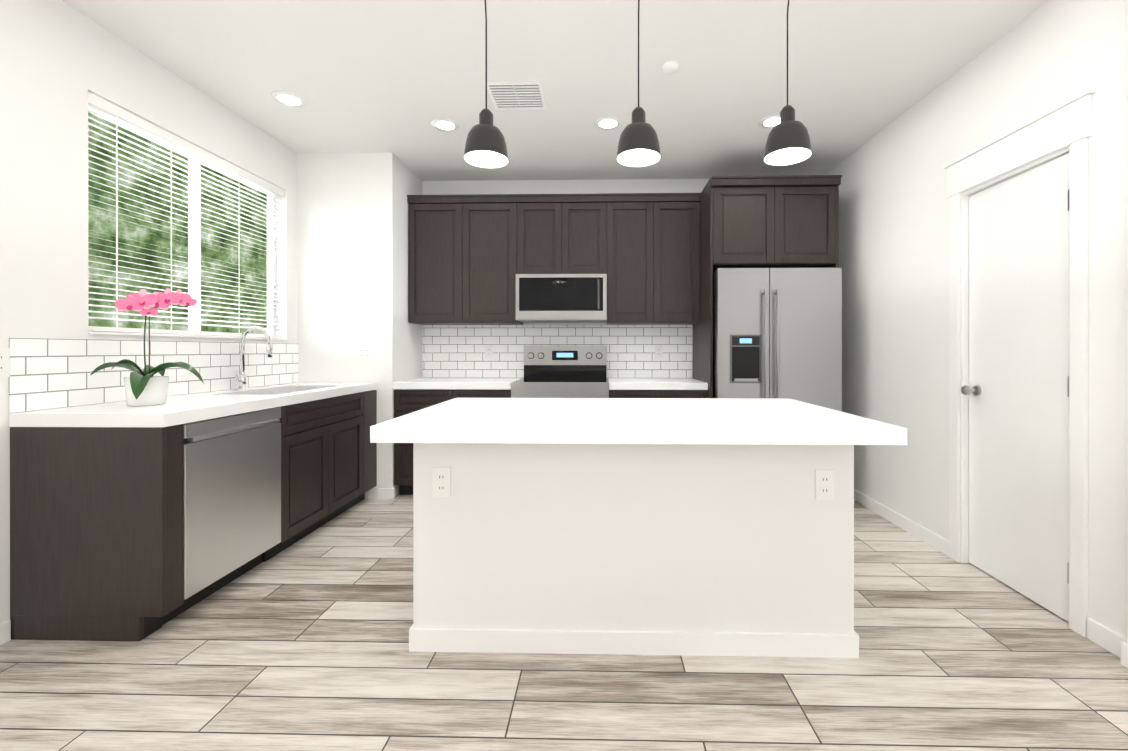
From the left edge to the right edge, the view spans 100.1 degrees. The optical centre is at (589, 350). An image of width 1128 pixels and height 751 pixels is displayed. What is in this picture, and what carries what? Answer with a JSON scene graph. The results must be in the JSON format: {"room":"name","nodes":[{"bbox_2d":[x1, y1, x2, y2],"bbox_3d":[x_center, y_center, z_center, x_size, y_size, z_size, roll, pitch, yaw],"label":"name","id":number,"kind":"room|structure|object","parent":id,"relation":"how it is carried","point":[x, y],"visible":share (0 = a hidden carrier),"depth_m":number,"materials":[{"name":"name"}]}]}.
{"room":"kitchen","nodes":[
{"label":"kitchen","id":0,"kind":"room"},
{"bbox_2d":[0,0,297,622],"bbox_3d":[-2.444,-0.191,1.084,0.140,2.735,5.320,0,0,1],"label":"wall","id":1,"kind":"structure","parent":0,"point":[59,59],"depth_m":2.11,"materials":[{"name":"white paint"}]},
{"bbox_2d":[0,348,9,376],"bbox_3d":[-2.352,0.049,1.877,0.007,0.115,0.070,0,0,1],"label":"electrical outlet","id":2,"kind":"object","parent":1,"relation":"attached to","point":[4,362],"visible":1,"depth_m":1.90,"materials":[{"name":"white plastic"}]},
{"bbox_2d":[0,620,10,644],"bbox_3d":[-2.388,1.135,0.168,0.013,0.085,3.488,0,0,1],"label":"baseboard","id":3,"kind":"structure","parent":1,"relation":"attached to","point":[5,631],"depth_m":1.89,"materials":[{"name":"white"}]},
{"bbox_2d":[9,338,298,412],"bbox_3d":[-2.329,0.102,2.826,0.008,0.306,1.828,0,0,1],"label":"backsplash","id":4,"kind":"structure","parent":1,"relation":"attached to","point":[45,374],"depth_m":2.32,"materials":[{"name":"tile"}]},
{"bbox_2d":[88,108,275,337],"bbox_3d":[-2.438,-0.650,2.914,0.050,1.150,1.400,0,0,1],"label":"window","id":5,"kind":"structure","parent":1,"relation":"in","point":[194,249],"depth_m":2.90,"materials":[{"name":"white plastic"}]},
{"bbox_2d":[88,91,283,337],"bbox_3d":[-2.378,-0.658,2.912,0.060,1.130,1.384,0,0,1],"label":"window blinds","id":6,"kind":"object","parent":5,"relation":"attached to","point":[108,109],"visible":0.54,"depth_m":2.69,"materials":[{"name":"white plastic"}]},
{"bbox_2d":[89,332,287,339],"bbox_3d":[-2.366,-0.081,2.913,0.091,0.012,1.400,0,0,1],"label":"window sill","id":7,"kind":"structure","parent":1,"relation":"attached to","point":[128,334],"depth_m":2.63,"materials":[{"name":"white"}]},
{"bbox_2d":[297,152,421,498],"bbox_3d":[-1.995,-0.194,4.120,0.900,2.735,0.770,0,0,1],"label":"wall","id":8,"kind":"structure","parent":0,"point":[352,216],"depth_m":3.73,"materials":[{"name":"white paint"}]},
{"bbox_2d":[357,346,371,359],"bbox_3d":[-1.774,0.021,3.726,0.116,0.115,0.007,0,0,1],"label":"outlet","id":9,"kind":"object","parent":8,"relation":"attached to","point":[364,352],"visible":1,"depth_m":3.72,"materials":[{"name":"white plastic"}]},
{"bbox_2d":[378,488,394,498],"bbox_3d":[-1.605,1.132,3.728,0.128,0.085,0.028,0,0,1],"label":"baseboard","id":10,"kind":"structure","parent":8,"relation":"attached to","point":[386,493],"depth_m":3.71,"materials":[{"name":"white wood"}]},
{"bbox_2d":[62,0,1047,180],"bbox_3d":[-0.169,-1.608,1.346,4.676,0.100,6.230,0,0,1],"label":"ceiling","id":11,"kind":"structure","parent":0,"point":[396,77],"depth_m":2.60,"materials":[{"name":"white paint"}]},
{"bbox_2d":[271,91,306,107],"bbox_3d":[-1.868,-1.558,2.935,0.190,0.004,0.190,0,0,1],"label":"recessed light","id":12,"kind":"object","parent":11,"relation":"in","point":[288,99],"visible":1,"depth_m":2.93,"materials":[{"name":"white plastic"}]},
{"bbox_2d":[431,119,459,131],"bbox_3d":[-0.997,-1.558,3.271,0.190,0.004,0.190,0,0,1],"label":"recessed light","id":13,"kind":"object","parent":11,"relation":"in","point":[446,125],"visible":1,"depth_m":3.27,"materials":[{"name":"white plastic"}]},
{"bbox_2d":[464,0,508,167],"bbox_3d":[-0.449,-1.194,2.053,0.192,0.730,0.192,0,0,1],"label":"pendant light","id":14,"kind":"object","parent":11,"relation":"hanging from","point":[485,145],"visible":1,"depth_m":2.02,"materials":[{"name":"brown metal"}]},
{"bbox_2d":[484,82,546,109],"bbox_3d":[-0.443,-1.554,2.895,0.330,0.010,0.300,0,0,1],"label":"ceiling vent","id":15,"kind":"object","parent":11,"relation":"in","point":[514,95],"visible":1,"depth_m":2.87,"materials":[{"name":"white metal"}]},
{"bbox_2d":[594,117,621,129],"bbox_3d":[0.129,-1.558,3.245,0.190,0.004,0.190,0,0,1],"label":"recessed light","id":16,"kind":"object","parent":11,"relation":"in","point":[607,123],"visible":1,"depth_m":3.24,"materials":[{"name":"white plastic"}]},
{"bbox_2d":[616,0,660,166],"bbox_3d":[0.213,-1.194,2.038,0.192,0.730,0.192,0,0,1],"label":"pendant light","id":17,"kind":"object","parent":11,"relation":"hanging from","point":[638,145],"visible":1,"depth_m":2.00,"materials":[{"name":"brown metal"}]},
{"bbox_2d":[663,61,679,74],"bbox_3d":[0.449,-1.545,2.588,0.092,0.028,0.092,0,0,1],"label":"smoke detector","id":18,"kind":"object","parent":11,"relation":"attached to","point":[670,67],"visible":0.98,"depth_m":2.56,"materials":[{"name":"white plastic"}]},
{"bbox_2d":[759,115,779,128],"bbox_3d":[1.256,-1.558,3.220,0.190,0.004,0.190,0,0,1],"label":"recessed light","id":19,"kind":"object","parent":11,"relation":"in","point":[772,121],"visible":0.62,"depth_m":3.21,"materials":[{"name":"white plastic"}]},
{"bbox_2d":[764,0,811,165],"bbox_3d":[0.850,-1.194,2.024,0.192,0.730,0.192,0,0,1],"label":"pendant light","id":20,"kind":"object","parent":11,"relation":"hanging from","point":[788,142],"visible":1,"depth_m":2.00,"materials":[{"name":"brown metal"}]},
{"bbox_2d":[0,495,1127,750],"bbox_3d":[-0.169,1.227,1.349,4.676,0.100,6.230,0,0,1],"label":"floor","id":21,"kind":"structure","parent":0,"point":[302,643],"depth_m":1.68,"materials":[{"name":"beige tile"}]},
{"bbox_2d":[9,382,376,640],"bbox_3d":[-2.014,0.715,2.820,0.638,0.920,1.828,0,0,1],"label":"base cabinet","id":22,"kind":"object","parent":21,"relation":"on","point":[96,522],"depth_m":1.91,"materials":[{"name":"black wood"}]},
{"bbox_2d":[90,288,203,405],"bbox_3d":[-2.058,-0.021,2.199,0.404,0.553,0.296,0,0,1],"label":"orchid plant","id":23,"kind":"object","parent":22,"relation":"on","point":[145,387],"visible":1,"depth_m":2.20,"materials":[{"name":"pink plant"}]},
{"bbox_2d":[235,326,271,389],"bbox_3d":[-2.166,0.048,3.034,0.220,0.412,0.101,0,0,1],"label":"faucet","id":24,"kind":"object","parent":22,"relation":"on","point":[242,379],"visible":1,"depth_m":3.05,"materials":[{"name":"silver metal"}]},
{"bbox_2d":[162,407,280,624],"bbox_3d":[-2.005,0.745,2.311,0.619,0.861,0.606,0,0,1],"label":"dishwasher","id":25,"kind":"object","parent":21,"relation":"on","point":[231,498],"visible":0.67,"depth_m":2.24,"materials":[{"name":"silver metal"}]},
{"bbox_2d":[393,378,520,494],"bbox_3d":[-1.075,0.714,4.026,0.940,0.920,0.633,0,0,1],"label":"base cabinet","id":26,"kind":"object","parent":21,"relation":"on","point":[412,395],"depth_m":3.73,"materials":[{"name":"black"}]},
{"bbox_2d":[511,346,608,397],"bbox_3d":[-0.223,0.569,3.957,0.760,1.210,0.697,0,0,1],"label":"range","id":27,"kind":"object","parent":21,"relation":"on","point":[564,371],"visible":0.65,"depth_m":4.21,"materials":[{"name":"silver metal"}]},
{"bbox_2d":[409,446,858,657],"bbox_3d":[0.171,0.743,2.160,1.736,0.865,0.678,0,0,1],"label":"kitchen island","id":28,"kind":"object","parent":21,"relation":"on","point":[679,526],"depth_m":1.83,"materials":[{"name":"white paint"}]},
{"bbox_2d":[370,398,906,445],"bbox_3d":[0.163,0.284,2.041,1.780,0.055,0.950,0,0,1],"label":"island countertop","id":29,"kind":"structure","parent":28,"relation":"on","point":[456,421],"depth_m":1.67,"materials":[{"name":"white stone"}]},
{"bbox_2d":[608,378,707,397],"bbox_3d":[0.545,0.714,3.990,0.770,0.920,0.633,0,0,1],"label":"base cabinet","id":30,"kind":"object","parent":21,"relation":"on","point":[656,388],"depth_m":3.69,"materials":[{"name":"black"}]},
{"bbox_2d":[693,175,841,397],"bbox_3d":[1.420,-0.071,3.919,0.976,2.491,0.733,0,0,1],"label":"cabinet","id":31,"kind":"object","parent":21,"relation":"on","point":[782,221],"visible":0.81,"depth_m":3.60,"materials":[{"name":"brown wood"}]},
{"bbox_2d":[713,268,841,411],"bbox_3d":[1.415,0.283,3.845,0.910,1.783,0.826,0,0,1],"label":"fridge","id":32,"kind":"object","parent":21,"relation":"on","point":[777,332],"visible":0.58,"depth_m":3.49,"materials":[{"name":"silver metal"}]},
{"bbox_2d":[422,179,708,377],"bbox_3d":[0.349,-0.194,4.382,3.776,2.735,0.140,0,0,1],"label":"wall","id":33,"kind":"structure","parent":0,"point":[567,186],"depth_m":4.32,"materials":[{"name":"white paint"}]},
{"bbox_2d":[407,194,470,324],"bbox_3d":[-1.277,-0.775,4.177,0.524,1.084,0.338,0,0,1],"label":"upper cabinet","id":34,"kind":"object","parent":33,"relation":"attached to","point":[470,256],"depth_m":4.01,"materials":[{"name":"brown wood"}]},
{"bbox_2d":[471,194,526,324],"bbox_3d":[-0.842,-0.775,4.167,0.583,1.084,0.338,0,0,1],"label":"upper cabinet","id":35,"kind":"object","parent":33,"relation":"attached to","point":[498,221],"depth_m":4.00,"materials":[{"name":"brown wood"}]},
{"bbox_2d":[527,194,570,273],"bbox_3d":[-0.390,-0.977,4.157,0.440,0.681,0.338,0,0,1],"label":"upper cabinet","id":36,"kind":"object","parent":33,"relation":"attached to","point":[548,215],"depth_m":3.99,"materials":[{"name":"brown wood"}]},
{"bbox_2d":[516,274,606,322],"bbox_3d":[-0.230,-0.442,4.099,0.756,0.381,0.448,0,0,1],"label":"microwave","id":37,"kind":"object","parent":36,"relation":"attached to","point":[561,298],"visible":1,"depth_m":3.90,"materials":[{"name":"silver metal"}]},
{"bbox_2d":[422,325,691,377],"bbox_3d":[-0.300,0.010,4.321,2.477,0.486,0.008,0,0,1],"label":"backsplash","id":38,"kind":"structure","parent":33,"relation":"attached to","point":[453,351],"depth_m":4.32,"materials":[{"name":"tile"}]},
{"bbox_2d":[485,345,492,357],"bbox_3d":[-0.921,0.014,4.326,0.070,0.115,0.007,0,0,1],"label":"outlet","id":39,"kind":"object","parent":38,"relation":"attached to","point":[489,351],"depth_m":4.32,"materials":[{"name":"white plastic"}]},
{"bbox_2d":[655,345,662,357],"bbox_3d":[0.635,0.014,4.291,0.070,0.115,0.007,0,0,1],"label":"outlet","id":40,"kind":"object","parent":38,"relation":"attached to","point":[658,348],"depth_m":4.29,"materials":[{"name":"white plastic"}]},
{"bbox_2d":[571,193,606,273],"bbox_3d":[-0.067,-0.977,4.149,0.439,0.681,0.338,0,0,1],"label":"upper cabinet","id":41,"kind":"object","parent":33,"relation":"attached to","point":[588,211],"depth_m":3.98,"materials":[{"name":"brown wood"}]},
{"bbox_2d":[606,193,662,324],"bbox_3d":[0.348,-0.775,4.140,0.508,1.084,0.338,0,0,1],"label":"upper cabinet","id":42,"kind":"object","parent":33,"relation":"attached to","point":[634,220],"depth_m":3.98,"materials":[{"name":"brown wood"}]},
{"bbox_2d":[663,193,700,324],"bbox_3d":[0.710,-0.775,4.132,0.450,1.084,0.338,0,0,1],"label":"upper cabinet","id":43,"kind":"object","parent":33,"relation":"attached to","point":[681,211],"depth_m":3.97,"materials":[{"name":"brown wood"}]},
{"bbox_2d":[825,0,1127,643],"bbox_3d":[2.080,-0.191,1.297,0.176,2.735,5.950,0,0,1],"label":"wall","id":44,"kind":"structure","parent":0,"point":[894,231],"depth_m":2.72,"materials":[{"name":"white paint"}]},
{"bbox_2d":[854,489,1127,667],"bbox_3d":[2.004,1.134,1.300,0.049,0.085,5.950,0,0,1],"label":"baseboard","id":45,"kind":"structure","parent":44,"relation":"attached to","point":[1108,639],"depth_m":2.77,"materials":[{"name":"white"}]},
{"bbox_2d":[961,152,1069,621],"bbox_3d":[2.050,0.160,2.300,0.115,2.016,0.597,0,0,3],"label":"pantry door","id":46,"kind":"structure","parent":44,"relation":"in","point":[1016,390],"depth_m":2.25,"materials":[{"name":"white paint"},{"name":"nickel"}]},
{"bbox_2d":[944,87,1094,636],"bbox_3d":[2.106,0.057,2.302,0.170,2.237,0.800,0,0,1],"label":"door frame","id":47,"kind":"structure","parent":44,"relation":"attached to","point":[1067,122],"depth_m":2.08,"materials":[{"name":"white wood"}]},
{"label":"outside","id":48,"kind":"structure","parent":0,"visible":0},
{"bbox_2d":[88,112,266,333],"bbox_3d":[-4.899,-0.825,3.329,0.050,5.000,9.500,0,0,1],"label":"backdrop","id":49,"kind":"structure","parent":48,"point":[129,234],"depth_m":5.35,"materials":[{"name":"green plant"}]}
]}

